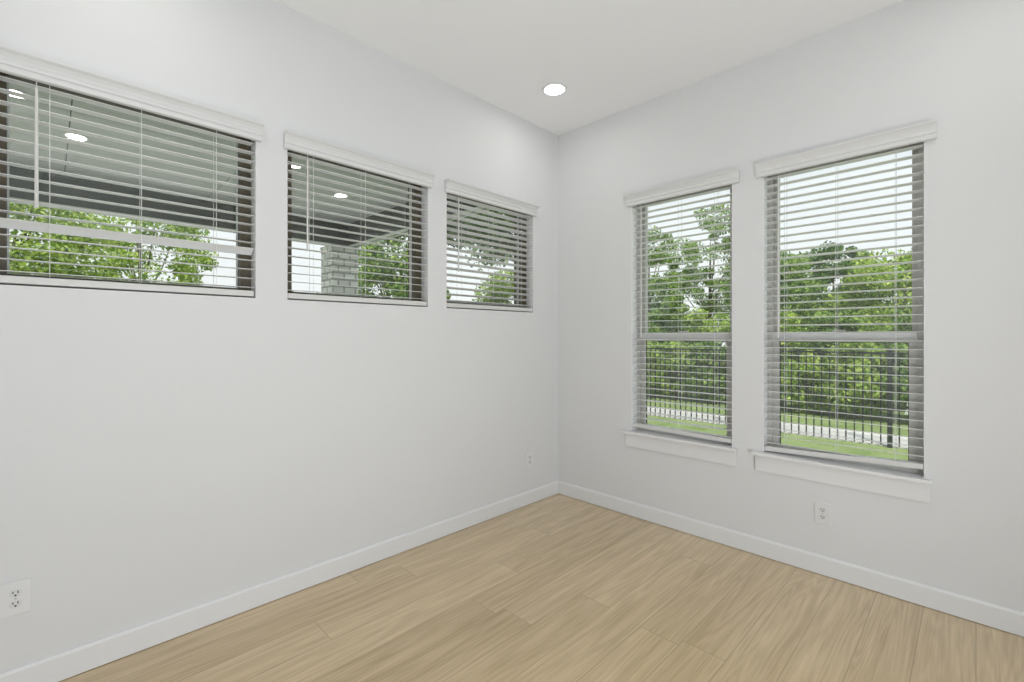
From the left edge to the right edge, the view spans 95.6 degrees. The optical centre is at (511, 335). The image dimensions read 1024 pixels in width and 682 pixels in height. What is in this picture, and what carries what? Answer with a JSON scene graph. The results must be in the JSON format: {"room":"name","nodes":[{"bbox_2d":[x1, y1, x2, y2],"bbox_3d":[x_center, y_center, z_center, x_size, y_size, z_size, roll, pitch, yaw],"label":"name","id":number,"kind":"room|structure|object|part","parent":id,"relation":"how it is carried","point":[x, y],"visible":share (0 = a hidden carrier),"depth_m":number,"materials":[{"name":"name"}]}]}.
{"room":"empty room","nodes":[
{"label":"empty room","id":0,"kind":"room"},
{"bbox_2d":[0,0,557,672],"bbox_3d":[-1.030,-0.183,2.673,0.200,3.040,3.820,0,0,45],"label":"wall","id":1,"kind":"structure","parent":0,"point":[162,454],"depth_m":2.30,"materials":[{"name":"white paint"}]},
{"bbox_2d":[0,578,30,618],"bbox_3d":[-1.837,0.971,1.717,0.080,0.122,0.009,0,0,-45],"label":"wall outlet","id":2,"kind":"object","parent":1,"relation":"attached to","point":[15,597],"visible":1,"depth_m":1.72,"materials":[{"name":"white plastic"}]},
{"bbox_2d":[9,589,21,597],"bbox_3d":[-1.836,0.952,1.716,0.034,0.025,0.004,0,0,-45],"label":"receptacle","id":3,"kind":"object","parent":2,"relation":"attached to","point":[13,593],"depth_m":1.71,"materials":[{"name":"grey plastic"}]},
{"bbox_2d":[9,599,21,608],"bbox_3d":[-1.836,0.991,1.716,0.034,0.025,0.004,0,0,-45],"label":"receptacle","id":4,"kind":"object","parent":2,"relation":"attached to","point":[13,603],"depth_m":1.71,"materials":[{"name":"grey plastic"}]},
{"bbox_2d":[0,72,250,297],"bbox_3d":[-1.674,-0.613,2.074,0.115,0.850,0.886,0,0,45],"label":"window","id":5,"kind":"structure","parent":1,"relation":"in","point":[4,193],"depth_m":2.06,"materials":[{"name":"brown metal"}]},
{"bbox_2d":[0,44,263,296],"bbox_3d":[-1.583,-0.619,1.983,0.112,0.848,0.930,0,0,45],"label":"window blind","id":6,"kind":"object","parent":5,"relation":"attached to","point":[15,62],"visible":1,"depth_m":1.95,"materials":[{"name":"white plastic"}]},
{"bbox_3d":[-1.800,-0.597,1.806,0.055,0.737,0.002,0,0,45],"label":"ladder cord","id":7,"kind":"part","parent":6,"relation":"part of","materials":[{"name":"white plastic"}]},
{"bbox_3d":[-1.603,-0.209,2.003,0.052,0.029,0.878,0,0,45],"label":"rail","id":8,"kind":"part","parent":6,"relation":"part of","materials":[{"name":"white plastic"}]},
{"bbox_3d":[-1.603,-0.597,2.003,0.055,0.737,0.002,0,0,45],"label":"ladder cord","id":9,"kind":"part","parent":6,"relation":"part of","materials":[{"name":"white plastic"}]},
{"bbox_3d":[-1.407,-0.597,2.199,0.055,0.737,0.002,0,0,45],"label":"ladder cord","id":10,"kind":"part","parent":6,"relation":"part of","materials":[{"name":"white fabric"}]},
{"bbox_2d":[0,481,558,681],"bbox_3d":[-0.883,1.282,2.668,0.014,0.103,3.620,0,0,45],"label":"baseboard","id":11,"kind":"structure","parent":1,"relation":"attached to","point":[63,665],"depth_m":2.23,"materials":[{"name":"white paint"}]},
{"bbox_2d":[288,150,420,306],"bbox_3d":[-0.947,-0.613,2.801,0.115,0.850,0.870,0,0,45],"label":"window","id":12,"kind":"structure","parent":1,"relation":"in","point":[413,218],"depth_m":3.04,"materials":[{"name":"brown metal"}]},
{"bbox_2d":[283,130,435,305],"bbox_3d":[-0.856,-0.619,2.710,0.112,0.848,0.914,0,0,45],"label":"window blind","id":13,"kind":"object","parent":12,"relation":"attached to","point":[293,141],"visible":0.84,"depth_m":2.65,"materials":[{"name":"white plastic"}]},
{"bbox_3d":[-1.088,-0.597,2.518,0.055,0.737,0.002,0,0,45],"label":"ladder cord","id":14,"kind":"part","parent":13,"relation":"part of","materials":[{"name":"white fabric"}]},
{"bbox_3d":[-0.876,-0.209,2.730,0.052,0.029,0.862,0,0,45],"label":"rail","id":15,"kind":"part","parent":13,"relation":"part of","materials":[{"name":"white plastic"}]},
{"bbox_3d":[-0.664,-0.597,2.942,0.055,0.737,0.002,0,0,45],"label":"ladder cord","id":16,"kind":"part","parent":13,"relation":"part of","materials":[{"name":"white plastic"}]},
{"bbox_2d":[447,193,525,311],"bbox_3d":[-0.228,-0.613,3.520,0.115,0.850,0.864,0,0,45],"label":"window","id":17,"kind":"structure","parent":1,"relation":"in","point":[520,218],"depth_m":3.77,"materials":[{"name":"brown metal"}]},
{"bbox_2d":[444,178,539,311],"bbox_3d":[-0.137,-0.619,3.429,0.112,0.848,0.908,0,0,45],"label":"window blind","id":18,"kind":"object","parent":17,"relation":"attached to","point":[451,186],"visible":0.88,"depth_m":3.41,"materials":[{"name":"white plastic"}]},
{"bbox_3d":[-0.157,-0.597,3.449,0.055,0.737,0.002,0,0,45],"label":"ladder cord","id":19,"kind":"part","parent":18,"relation":"part of","materials":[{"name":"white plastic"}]},
{"bbox_3d":[-0.157,-0.209,3.449,0.052,0.029,0.856,0,0,45],"label":"rail","id":20,"kind":"part","parent":18,"relation":"part of","materials":[{"name":"white plastic"}]},
{"bbox_3d":[0.054,-0.597,3.660,0.055,0.737,0.002,0,0,45],"label":"ladder cord","id":21,"kind":"part","parent":18,"relation":"part of","materials":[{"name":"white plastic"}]},
{"bbox_2d":[526,451,532,467],"bbox_3d":[0.140,0.985,3.695,0.080,0.122,0.009,0,0,-45],"label":"wall outlet","id":22,"kind":"object","parent":1,"relation":"attached to","point":[529,455],"visible":1,"depth_m":3.69,"materials":[{"name":"white plastic"}]},
{"bbox_2d":[59,493,1023,681],"bbox_3d":[0.392,1.397,-0.997,7.400,0.120,7.400,0,0,45],"label":"floor","id":23,"kind":"structure","parent":0,"point":[558,587],"depth_m":2.14,"materials":[{"name":"brown wood"}]},
{"bbox_2d":[274,0,903,135],"bbox_3d":[0.392,-1.753,-0.997,7.400,0.100,7.400,0,0,45],"label":"ceiling","id":24,"kind":"structure","parent":0,"point":[611,57],"depth_m":2.67,"materials":[{"name":"white paint"}]},
{"bbox_2d":[542,82,566,95],"bbox_3d":[0.293,-1.699,3.199,0.174,0.008,0.174,0,0,45],"label":"recessed light","id":25,"kind":"object","parent":24,"relation":"in","point":[553,88],"visible":1,"depth_m":3.19,"materials":[{"name":"white paint"}]},
{"bbox_2d":[545,85,563,94],"bbox_3d":[0.293,-1.700,3.199,0.134,0.004,0.134,0,0,45],"label":"diffuser","id":26,"kind":"object","parent":25,"relation":"attached to","point":[549,89],"depth_m":3.19,"materials":[{"name":"white plastic"}]},
{"bbox_2d":[558,0,1023,611],"bbox_3d":[1.682,-0.183,2.804,3.850,3.040,0.200,0,0,45],"label":"wall","id":27,"kind":"structure","parent":0,"point":[959,64],"depth_m":2.52,"materials":[{"name":"white paint"}]},
{"bbox_2d":[622,184,737,465],"bbox_3d":[1.175,-0.108,3.244,0.812,1.859,0.195,0,0,45],"label":"window","id":28,"kind":"structure","parent":27,"relation":"in","point":[648,439],"depth_m":3.42,"materials":[{"name":"grey plastic"}]},
{"bbox_2d":[624,168,739,442],"bbox_3d":[1.151,-0.179,3.199,0.797,1.729,0.112,0,0,45],"label":"window blind","id":29,"kind":"object","parent":28,"relation":"attached to","point":[732,176],"visible":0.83,"depth_m":3.17,"materials":[{"name":"white plastic"}]},
{"bbox_3d":[0.991,-0.161,3.399,0.002,1.608,0.055,0,0,45],"label":"ladder cord","id":30,"kind":"part","parent":29,"relation":"part of","materials":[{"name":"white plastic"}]},
{"bbox_3d":[1.167,0.665,3.223,0.712,0.041,0.052,0,0,45],"label":"rail","id":31,"kind":"part","parent":29,"relation":"part of","materials":[{"name":"white plastic"}]},
{"bbox_3d":[1.199,0.002,3.255,0.660,0.052,0.010,0,0,45],"label":"meeting rail","id":32,"kind":"part","parent":28,"relation":"part of","materials":[{"name":"white"}]},
{"bbox_3d":[1.213,0.349,3.269,0.660,0.704,0.029,0,0,45],"label":"sash","id":33,"kind":"part","parent":28,"relation":"part of","materials":[{"name":"clear glass"}]},
{"bbox_3d":[1.235,-0.491,3.292,0.660,1.033,0.028,0,0,45],"label":"sash","id":34,"kind":"part","parent":28,"relation":"part of","materials":[{"name":"glass"}]},
{"bbox_2d":[558,481,1023,636],"bbox_3d":[1.611,1.282,2.723,3.436,0.103,0.014,0,0,45],"label":"baseboard","id":35,"kind":"structure","parent":27,"relation":"attached to","point":[1009,620],"depth_m":2.58,"materials":[{"name":"white paint"}]},
{"bbox_2d":[814,501,830,525],"bbox_3d":[1.740,0.994,2.598,0.080,0.122,0.009,0,0,45],"label":"wall outlet","id":36,"kind":"object","parent":27,"relation":"attached to","point":[822,511],"visible":1,"depth_m":2.60,"materials":[{"name":"white plastic"}]},
{"bbox_2d":[819,507,825,512],"bbox_3d":[1.738,0.975,2.597,0.004,0.025,0.034,0,0,-45],"label":"receptacle","id":37,"kind":"object","parent":36,"relation":"attached to","point":[821,509],"depth_m":2.60,"materials":[{"name":"grey plastic"}]},
{"bbox_2d":[819,514,825,519],"bbox_3d":[1.738,1.014,2.597,0.004,0.025,0.034,0,0,-45],"label":"receptacle","id":38,"kind":"object","parent":36,"relation":"attached to","point":[821,516],"depth_m":2.60,"materials":[{"name":"grey plastic"}]},
{"bbox_2d":[751,142,931,502],"bbox_3d":[1.813,-0.108,2.606,0.818,1.859,0.195,0,0,45],"label":"window","id":39,"kind":"structure","parent":27,"relation":"in","point":[901,482],"depth_m":2.54,"materials":[{"name":"grey plastic"}]},
{"bbox_3d":[1.840,0.002,2.614,0.675,0.052,0.010,0,0,45],"label":"meeting rail","id":40,"kind":"part","parent":39,"relation":"part of","materials":[{"name":"white"}]},
{"bbox_2d":[754,119,936,469],"bbox_3d":[1.792,-0.173,2.558,0.812,1.741,0.112,0,0,45],"label":"window blind","id":41,"kind":"object","parent":39,"relation":"attached to","point":[924,131],"visible":0.98,"depth_m":2.53,"materials":[{"name":"white plastic"}]},
{"bbox_3d":[1.629,-0.152,2.761,0.002,1.625,0.055,0,0,45],"label":"ladder cord","id":42,"kind":"part","parent":41,"relation":"part of","materials":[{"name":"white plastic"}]},
{"bbox_3d":[1.808,0.667,2.582,0.727,0.060,0.052,0,0,45],"label":"rail","id":43,"kind":"part","parent":41,"relation":"part of","materials":[{"name":"white plastic"}]},
{"bbox_3d":[1.987,-0.164,2.403,0.002,1.603,0.055,0,0,45],"label":"ladder cord","id":44,"kind":"part","parent":41,"relation":"part of","materials":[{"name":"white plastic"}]},
{"bbox_3d":[1.854,0.349,2.628,0.675,0.704,0.029,0,0,45],"label":"sash","id":45,"kind":"part","parent":39,"relation":"part of","materials":[{"name":"grey plastic"}]},
{"bbox_3d":[1.876,-0.491,2.651,0.675,1.033,0.028,0,0,45],"label":"sash","id":46,"kind":"part","parent":39,"relation":"part of","materials":[{"name":"glass"}]},
{"label":"outside","id":47,"kind":"structure","parent":0,"visible":0},
{"bbox_2d":[647,407,907,448],"bbox_3d":[5.341,1.767,8.902,80.000,0.020,1.100,0,0,45],"label":"footpath","id":48,"kind":"structure","parent":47,"point":[850,434],"depth_m":8.54,"materials":[{"name":"concrete"}]},
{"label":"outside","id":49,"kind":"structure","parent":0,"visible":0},
{"bbox_2d":[647,382,907,459],"bbox_3d":[10.998,1.877,14.559,120.000,0.200,110.000,0,0,45],"label":"lawn","id":50,"kind":"structure","parent":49,"point":[903,414],"depth_m":9.32,"materials":[{"name":"green plant"}]},
{"bbox_2d":[9,202,130,279],"bbox_3d":[-8.906,-0.917,8.081,3.634,5.488,3.448,0,0,45],"label":"broadleaf tree","id":51,"kind":"object","parent":50,"relation":"on","point":[29,243],"visible":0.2,"depth_m":7.92,"materials":[{"name":"green plant"}]},
{"bbox_2d":[48,215,218,285],"bbox_3d":[-10.083,-1.177,12.584,2.951,6.013,3.736,0,0,45],"label":"broadleaf tree","id":52,"kind":"object","parent":50,"relation":"on","point":[115,262],"visible":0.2,"depth_m":12.76,"materials":[{"name":"green plant"}]},
{"bbox_2d":[358,235,407,298],"bbox_3d":[-2.769,-0.516,10.209,2.216,4.691,2.359,0,0,18],"label":"broadleaf tree","id":53,"kind":"object","parent":50,"relation":"on","point":[367,276],"visible":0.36,"depth_m":9.47,"materials":[{"name":"green plant"}]},
{"bbox_2d":[447,210,513,270],"bbox_3d":[-0.558,-1.262,9.100,2.666,6.181,2.745,0,0,-13],"label":"broadleaf tree","id":54,"kind":"object","parent":50,"relation":"on","point":[493,211],"visible":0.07,"depth_m":8.73,"materials":[{"name":"green plant"}]},
{"bbox_2d":[472,268,513,303],"bbox_3d":[-0.177,0.053,12.003,1.848,3.554,1.630,0,0,45],"label":"broadleaf tree","id":55,"kind":"object","parent":50,"relation":"on","point":[506,272],"visible":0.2,"depth_m":11.78,"materials":[{"name":"green plant"}]},
{"bbox_2d":[648,322,660,342],"bbox_3d":[4.199,0.442,16.237,2.129,2.772,1.738,0,0,45],"label":"leafy shrub","id":56,"kind":"object","parent":50,"relation":"on","point":[649,324],"visible":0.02,"depth_m":15.49,"materials":[{"name":"green plant"}]},
{"bbox_2d":[647,340,674,396],"bbox_3d":[3.875,0.897,13.639,1.668,1.866,1.552,0,0,41],"label":"leafy shrub","id":57,"kind":"object","parent":50,"relation":"on","point":[652,342],"visible":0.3,"depth_m":13.12,"materials":[{"name":"green plant"}]},
{"bbox_2d":[648,225,689,312],"bbox_3d":[5.279,-1.169,17.652,2.856,5.993,2.891,0,0,-14],"label":"broadleaf tree","id":58,"kind":"object","parent":50,"relation":"on","point":[655,256],"visible":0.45,"depth_m":17.07,"materials":[{"name":"green plant"}]},
{"bbox_2d":[648,293,702,381],"bbox_3d":[5.134,0.233,14.997,2.304,3.207,1.615,0,0,45],"label":"leafy shrub","id":59,"kind":"object","parent":50,"relation":"on","point":[659,319],"visible":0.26,"depth_m":14.93,"materials":[{"name":"green plant"}]},
{"bbox_3d":[5.153,0.344,14.935,1.373,2.984,1.016,0,0,45],"label":"stem","id":60,"kind":"part","parent":59,"relation":"part of","materials":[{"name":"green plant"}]},
{"bbox_2d":[651,341,711,398],"bbox_3d":[4.710,0.970,13.131,1.718,1.718,1.553,0,0,45],"label":"leafy shrub","id":61,"kind":"object","parent":50,"relation":"on","point":[672,344],"visible":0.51,"depth_m":12.86,"materials":[{"name":"green plant"}]},
{"bbox_3d":[4.651,1.078,13.247,1.062,1.501,0.763,0,0,45],"label":"stem","id":62,"kind":"part","parent":61,"relation":"part of","materials":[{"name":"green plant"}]},
{"bbox_2d":[659,310,707,353],"bbox_3d":[8.444,0.086,25.343,4.904,3.503,3.313,0,0,45],"label":"broadleaf tree","id":63,"kind":"object","parent":50,"relation":"on","point":[676,330],"visible":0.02,"depth_m":24.57,"materials":[{"name":"green plant"}]},
{"bbox_2d":[663,204,729,342],"bbox_3d":[8.511,-1.941,20.202,3.957,7.538,3.139,0,0,45],"label":"broadleaf tree","id":64,"kind":"object","parent":50,"relation":"on","point":[719,227],"visible":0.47,"depth_m":19.95,"materials":[{"name":"green plant"}]},
{"bbox_2d":[678,341,726,402],"bbox_3d":[5.250,0.905,12.412,1.706,1.856,1.467,0,0,45],"label":"leafy shrub","id":65,"kind":"object","parent":50,"relation":"on","point":[703,343],"visible":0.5,"depth_m":12.17,"materials":[{"name":"green plant"}]},
{"bbox_3d":[5.268,1.065,12.399,1.284,1.534,0.731,0,0,45],"label":"stem","id":66,"kind":"part","parent":65,"relation":"part of","materials":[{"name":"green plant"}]},
{"bbox_2d":[675,307,729,375],"bbox_3d":[5.971,0.480,14.120,2.273,2.702,1.618,0,0,42],"label":"leafy shrub","id":67,"kind":"object","parent":50,"relation":"on","point":[696,317],"visible":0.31,"depth_m":13.89,"materials":[{"name":"green plant"}]},
{"bbox_2d":[726,311,801,360],"bbox_3d":[7.250,0.527,13.202,2.232,2.606,1.741,0,0,45],"label":"leafy shrub","id":68,"kind":"object","parent":50,"relation":"on","point":[789,321],"visible":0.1,"depth_m":12.67,"materials":[{"name":"green plant"}]},
{"bbox_2d":[715,249,831,348],"bbox_3d":[8.394,-0.560,15.036,3.142,4.783,3.440,0,0,-38],"label":"broadleaf tree","id":69,"kind":"object","parent":50,"relation":"on","point":[806,313],"visible":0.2,"depth_m":14.06,"materials":[{"name":"green plant"}]},
{"bbox_2d":[647,347,907,447],"bbox_3d":[2.591,0.975,10.805,14.600,1.605,0.080,0,0,45],"label":"iron fence","id":70,"kind":"object","parent":50,"relation":"on","point":[890,353],"visible":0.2,"depth_m":7.95,"materials":[{"name":"black metal"}]},
{"bbox_3d":[3.446,0.277,9.949,2.356,0.032,0.028,0,0,45],"label":"rail","id":71,"kind":"part","parent":70,"relation":"part of","materials":[{"name":"black metal"}]},
{"bbox_3d":[3.446,1.012,9.949,2.208,1.470,0.018,0,0,45],"label":"picket panel","id":72,"kind":"part","parent":70,"relation":"part of","materials":[{"name":"black metal"}]},
{"bbox_3d":[5.158,0.277,8.238,2.356,0.032,0.028,0,0,45],"label":"rail","id":73,"kind":"part","parent":70,"relation":"part of","materials":[{"name":"black metal"}]},
{"bbox_3d":[5.158,1.012,8.238,2.208,1.470,0.018,0,0,45],"label":"picket panel","id":74,"kind":"part","parent":70,"relation":"part of","materials":[{"name":"black metal"}]},
{"bbox_3d":[6.013,0.992,7.382,0.064,1.570,0.064,0,0,45],"label":"post","id":75,"kind":"part","parent":70,"relation":"part of","materials":[{"name":"black metal"}]},
{"bbox_3d":[6.869,1.012,6.527,2.208,1.470,0.018,0,0,45],"label":"picket panel","id":76,"kind":"part","parent":70,"relation":"part of","materials":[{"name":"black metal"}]},
{"bbox_3d":[6.869,0.277,6.527,2.356,0.032,0.028,0,0,45],"label":"rail","id":77,"kind":"part","parent":70,"relation":"part of","materials":[{"name":"black metal"}]},
{"bbox_2d":[781,364,805,406],"bbox_3d":[6.403,1.048,11.597,1.725,1.580,1.445,0,0,45],"label":"leafy shrub","id":78,"kind":"object","parent":50,"relation":"on","point":[782,400],"visible":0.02,"depth_m":11.10,"materials":[{"name":"green plant"}]},
{"bbox_2d":[781,350,856,414],"bbox_3d":[6.877,1.070,10.695,1.882,1.533,1.455,0,0,45],"label":"leafy shrub","id":79,"kind":"object","parent":50,"relation":"on","point":[825,407],"visible":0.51,"depth_m":10.51,"materials":[{"name":"green plant"}]},
{"bbox_3d":[6.831,1.151,10.709,1.069,1.371,0.803,0,0,45],"label":"stem","id":80,"kind":"part","parent":79,"relation":"part of","materials":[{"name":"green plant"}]},
{"bbox_2d":[781,295,877,363],"bbox_3d":[13.454,-0.039,19.837,4.705,3.756,3.412,0,0,45],"label":"broadleaf tree","id":81,"kind":"object","parent":50,"relation":"on","point":[839,295],"visible":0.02,"depth_m":19.30,"materials":[{"name":"green plant"}]},
{"bbox_2d":[785,309,882,387],"bbox_3d":[8.333,0.575,12.000,2.281,2.514,1.758,0,0,45],"label":"leafy shrub","id":82,"kind":"object","parent":50,"relation":"on","point":[831,320],"visible":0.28,"depth_m":11.87,"materials":[{"name":"green plant"}]},
{"bbox_2d":[783,241,894,347],"bbox_3d":[11.634,-0.768,16.682,3.519,5.203,2.714,0,0,45],"label":"broadleaf tree","id":83,"kind":"object","parent":50,"relation":"on","point":[840,272],"visible":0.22,"depth_m":16.34,"materials":[{"name":"green plant"}]},
{"bbox_2d":[803,342,906,417],"bbox_3d":[7.474,0.904,10.019,1.538,1.852,1.672,0,0,-22],"label":"leafy shrub","id":84,"kind":"object","parent":50,"relation":"on","point":[833,360],"visible":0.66,"depth_m":9.81,"materials":[{"name":"green plant"}]},
{"bbox_2d":[822,248,911,350],"bbox_3d":[10.573,-0.321,12.613,3.582,4.299,3.212,0,0,40],"label":"broadleaf tree","id":85,"kind":"object","parent":50,"relation":"on","point":[904,258],"visible":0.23,"depth_m":12.67,"materials":[{"name":"green plant"}]},
{"bbox_2d":[875,343,907,409],"bbox_3d":[8.290,0.930,9.275,1.667,1.806,1.480,0,0,-12],"label":"leafy shrub","id":86,"kind":"object","parent":50,"relation":"on","point":[903,362],"visible":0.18,"depth_m":9.29,"materials":[{"name":"green plant"}]},
{"bbox_2d":[879,300,911,348],"bbox_3d":[9.485,0.434,10.876,2.349,2.803,1.790,0,0,45],"label":"leafy shrub","id":87,"kind":"object","parent":50,"relation":"on","point":[901,319],"visible":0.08,"depth_m":10.84,"materials":[{"name":"green plant"}]},
{"bbox_3d":[-4.311,1.607,5.191,7.998,0.300,8.100,0,0,45],"label":"patio slab","id":88,"kind":"object","parent":50,"relation":"on","visible":0},
{"bbox_2d":[320,244,358,295],"bbox_3d":[-2.504,0.087,6.742,0.500,2.740,0.500,0,0,45],"label":"patio column","id":89,"kind":"structure","parent":88,"relation":"on","point":[326,264],"depth_m":6.60,"materials":[{"name":"brick"}]},
{"bbox_2d":[9,166,484,246],"bbox_3d":[-3.364,-1.468,3.183,3.818,0.330,6.600,0,0,45],"label":"beam","id":90,"kind":"structure","parent":89,"relation":"on","point":[18,183],"depth_m":5.15,"materials":[{"name":"white paint"}]},
{"bbox_2d":[64,99,72,171],"bbox_3d":[-3.466,-1.683,3.567,3.890,0.099,7.000,0,0,45],"label":"roof","id":91,"kind":"structure","parent":90,"relation":"on","point":[71,99],"depth_m":3.62,"materials":[{"name":"grey"}]},
{"bbox_2d":[9,83,407,223],"bbox_3d":[-3.357,-1.623,3.105,3.698,0.020,6.492,0,0,45],"label":"ceiling","id":92,"kind":"structure","parent":91,"relation":"attached to","point":[13,111],"depth_m":4.29,"materials":[{"name":"paint"}]},
{"bbox_2d":[9,87,29,99],"bbox_3d":[-3.299,-1.609,3.076,0.164,0.008,0.164,0,0,45],"label":"recessed light","id":93,"kind":"object","parent":92,"relation":"in","point":[10,88],"visible":0.38,"depth_m":3.06,"materials":[{"name":"white paint"}]},
{"bbox_2d":[62,132,89,140],"bbox_3d":[-3.519,-1.609,3.748,0.164,0.008,0.164,0,0,45],"label":"recessed light","id":94,"kind":"object","parent":92,"relation":"in","point":[75,136],"visible":0.97,"depth_m":3.74,"materials":[{"name":"white paint"}]},
{"bbox_2d":[66,134,86,139],"bbox_3d":[-3.519,-1.610,3.748,0.124,0.004,0.124,0,0,45],"label":"diffuser","id":95,"kind":"object","parent":94,"relation":"attached to","point":[73,136],"depth_m":3.74,"materials":[{"name":"white plastic"}]},
{"bbox_2d":[333,193,348,197],"bbox_3d":[-1.956,-1.609,5.310,0.164,0.008,0.164,0,0,45],"label":"recessed light","id":96,"kind":"object","parent":92,"relation":"in","point":[341,195],"visible":0.97,"depth_m":5.31,"materials":[{"name":"white paint"}]},
{"bbox_2d":[9,197,489,247],"bbox_3d":[-3.364,-1.458,3.197,3.838,0.350,6.620,0,0,45],"label":"fascia","id":97,"kind":"object","parent":90,"relation":"attached to","point":[391,235],"visible":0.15,"depth_m":5.19,"materials":[{"name":"white"}]}
]}

